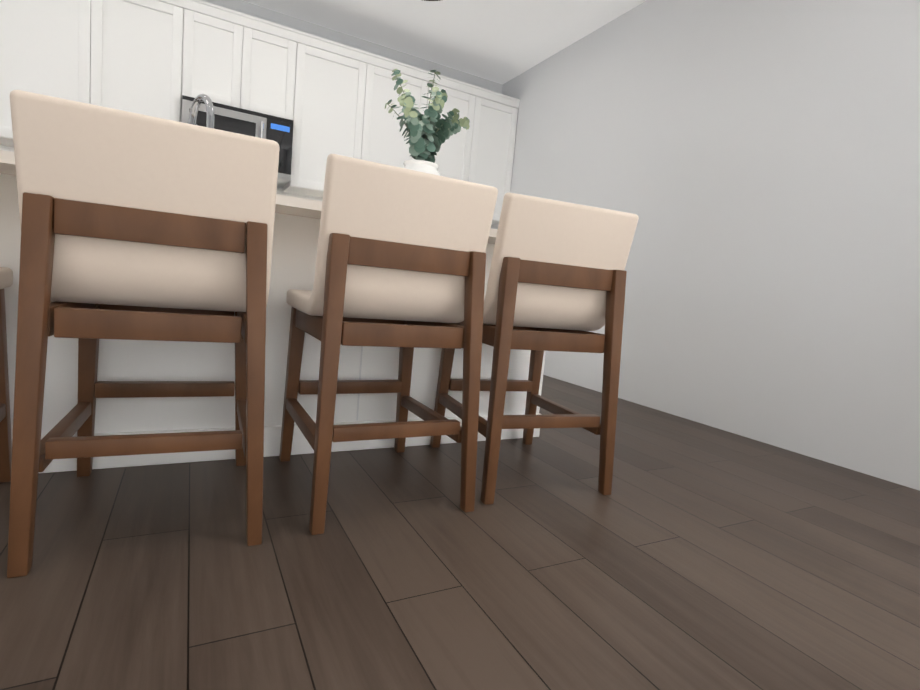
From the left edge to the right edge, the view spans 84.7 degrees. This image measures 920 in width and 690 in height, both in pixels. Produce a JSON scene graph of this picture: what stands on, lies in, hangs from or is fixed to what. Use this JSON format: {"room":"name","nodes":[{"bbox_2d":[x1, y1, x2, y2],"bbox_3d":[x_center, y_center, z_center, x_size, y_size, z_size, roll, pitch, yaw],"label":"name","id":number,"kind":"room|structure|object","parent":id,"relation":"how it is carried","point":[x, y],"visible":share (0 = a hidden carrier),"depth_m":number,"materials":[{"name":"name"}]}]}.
{"room":"kitchen","nodes":[
{"label":"kitchen","id":0,"kind":"room"},
{"bbox_2d":[202,0,502,188],"bbox_3d":[-2.794,-1.539,3.725,7.320,3.100,0.160,2,7,-28],"label":"wall","id":1,"kind":"structure","parent":0,"point":[257,11],"depth_m":4.43,"materials":[{"name":"white paint"}]},
{"bbox_2d":[0,0,195,146],"bbox_3d":[-2.511,-1.911,3.526,1.130,1.170,0.349,2,7,-28],"label":"upper cabinet","id":2,"kind":"object","parent":1,"relation":"attached to","point":[157,58],"depth_m":3.38,"materials":[{"name":"white wood"}]},
{"bbox_2d":[0,144,322,200],"bbox_3d":[-1.447,-1.098,4.414,3.948,0.484,0.008,2,7,-28],"label":"countertop","id":3,"kind":"structure","parent":1,"relation":"attached to","point":[280,191],"depth_m":4.36,"materials":[{"name":"white stone"}]},
{"bbox_2d":[192,0,255,110],"bbox_3d":[-1.851,-2.136,3.843,0.450,0.675,0.349,2,7,-28],"label":"upper cabinet","id":4,"kind":"object","parent":1,"relation":"attached to","point":[225,37],"depth_m":3.72,"materials":[{"name":"white wood"}]},
{"bbox_2d":[181,95,293,187],"bbox_3d":[-1.730,-1.556,3.927,0.765,0.458,0.470,2,7,-28],"label":"microwave","id":5,"kind":"object","parent":4,"relation":"attached to","point":[279,130],"visible":0.5,"depth_m":3.79,"materials":[{"name":"silver metal"}]},
{"bbox_2d":[252,17,299,123],"bbox_3d":[-1.566,-2.128,3.995,0.450,0.675,0.349,2,7,-28],"label":"upper cabinet","id":6,"kind":"object","parent":1,"relation":"attached to","point":[276,54],"depth_m":3.88,"materials":[{"name":"white wood"}]},
{"bbox_2d":[283,31,439,197],"bbox_3d":[-0.896,-1.861,4.393,1.252,1.170,0.349,2,7,-28],"label":"upper cabinet","id":7,"kind":"object","parent":1,"relation":"attached to","point":[343,92],"depth_m":4.16,"materials":[{"name":"white wood"}]},
{"bbox_2d":[434,75,519,224],"bbox_3d":[-0.008,-1.834,4.870,1.023,1.170,0.349,2,7,-28],"label":"upper cabinet","id":8,"kind":"object","parent":1,"relation":"attached to","point":[483,153],"depth_m":4.76,"materials":[{"name":"white wood"}]},
{"bbox_2d":[242,0,645,83],"bbox_3d":[-1.284,-2.519,0.969,7.000,0.300,5.800,2,7,-28],"label":"ceiling","id":9,"kind":"structure","parent":0,"point":[501,41],"depth_m":4.11,"materials":[{"name":"white paint"}]},
{"bbox_2d":[0,375,919,689],"bbox_3d":[-1.549,0.452,1.291,7.320,0.100,6.120,2,7,-28],"label":"floor","id":10,"kind":"structure","parent":0,"point":[688,555],"depth_m":1.21,"materials":[{"name":"brown wood"}]},
{"bbox_2d":[0,267,12,482],"bbox_3d":[-1.343,-0.056,1.076,0.495,0.988,0.604,1,7,-31],"label":"counter stool","id":11,"kind":"object","parent":10,"relation":"on","point":[6,277],"visible":0.98,"depth_m":1.43,"materials":[{"name":"brown wood"}]},
{"bbox_2d":[7,90,279,577],"bbox_3d":[-0.803,-0.039,1.366,0.495,0.988,0.604,2,7,-26],"label":"counter stool","id":12,"kind":"object","parent":10,"relation":"on","point":[135,226],"visible":1,"depth_m":1.13,"materials":[{"name":"beige fabric"}]},
{"bbox_2d":[0,174,545,472],"bbox_3d":[-0.920,-0.074,2.068,2.702,0.885,0.682,2,7,-28],"label":"kitchen island","id":13,"kind":"object","parent":10,"relation":"on","point":[295,237],"depth_m":1.79,"materials":[{"name":"white wood"}]},
{"bbox_2d":[0,150,497,245],"bbox_3d":[-0.833,-0.513,1.927,2.710,0.030,0.930,2,7,-28],"label":"island countertop","id":14,"kind":"structure","parent":13,"relation":"on","point":[307,208],"depth_m":1.59,"materials":[{"name":"white stone"}]},
{"bbox_2d":[187,94,213,128],"bbox_3d":[-1.014,-0.762,1.978,0.114,0.420,0.206,2,7,-28],"label":"faucet","id":15,"kind":"object","parent":14,"relation":"on","point":[199,100],"visible":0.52,"depth_m":1.93,"materials":[{"name":"silver metal"}]},
{"bbox_2d":[385,69,469,175],"bbox_3d":[-0.126,-0.875,2.308,0.562,0.729,0.569,2,7,-28],"label":"potted plant","id":16,"kind":"object","parent":14,"relation":"on","point":[430,131],"visible":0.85,"depth_m":2.19,"materials":[{"name":"white"}]},
{"bbox_2d":[279,154,497,534],"bbox_3d":[-0.269,-0.023,1.653,0.495,0.988,0.604,2,7,-28],"label":"counter stool","id":17,"kind":"object","parent":10,"relation":"on","point":[401,259],"visible":1,"depth_m":1.43,"materials":[{"name":"beige fabric"}]},
{"bbox_2d":[430,192,638,504],"bbox_3d":[0.244,-0.007,1.928,0.495,0.988,0.604,3,7,-21],"label":"counter stool","id":18,"kind":"object","parent":10,"relation":"on","point":[557,278],"visible":0.81,"depth_m":1.69,"materials":[{"name":"beige fabric"}]},
{"bbox_2d":[491,0,919,490],"bbox_3d":[1.746,-1.035,2.811,0.160,3.100,5.800,2,7,-28],"label":"wall","id":19,"kind":"structure","parent":0,"point":[754,165],"depth_m":2.80,"materials":[{"name":"white paint"}]}
]}

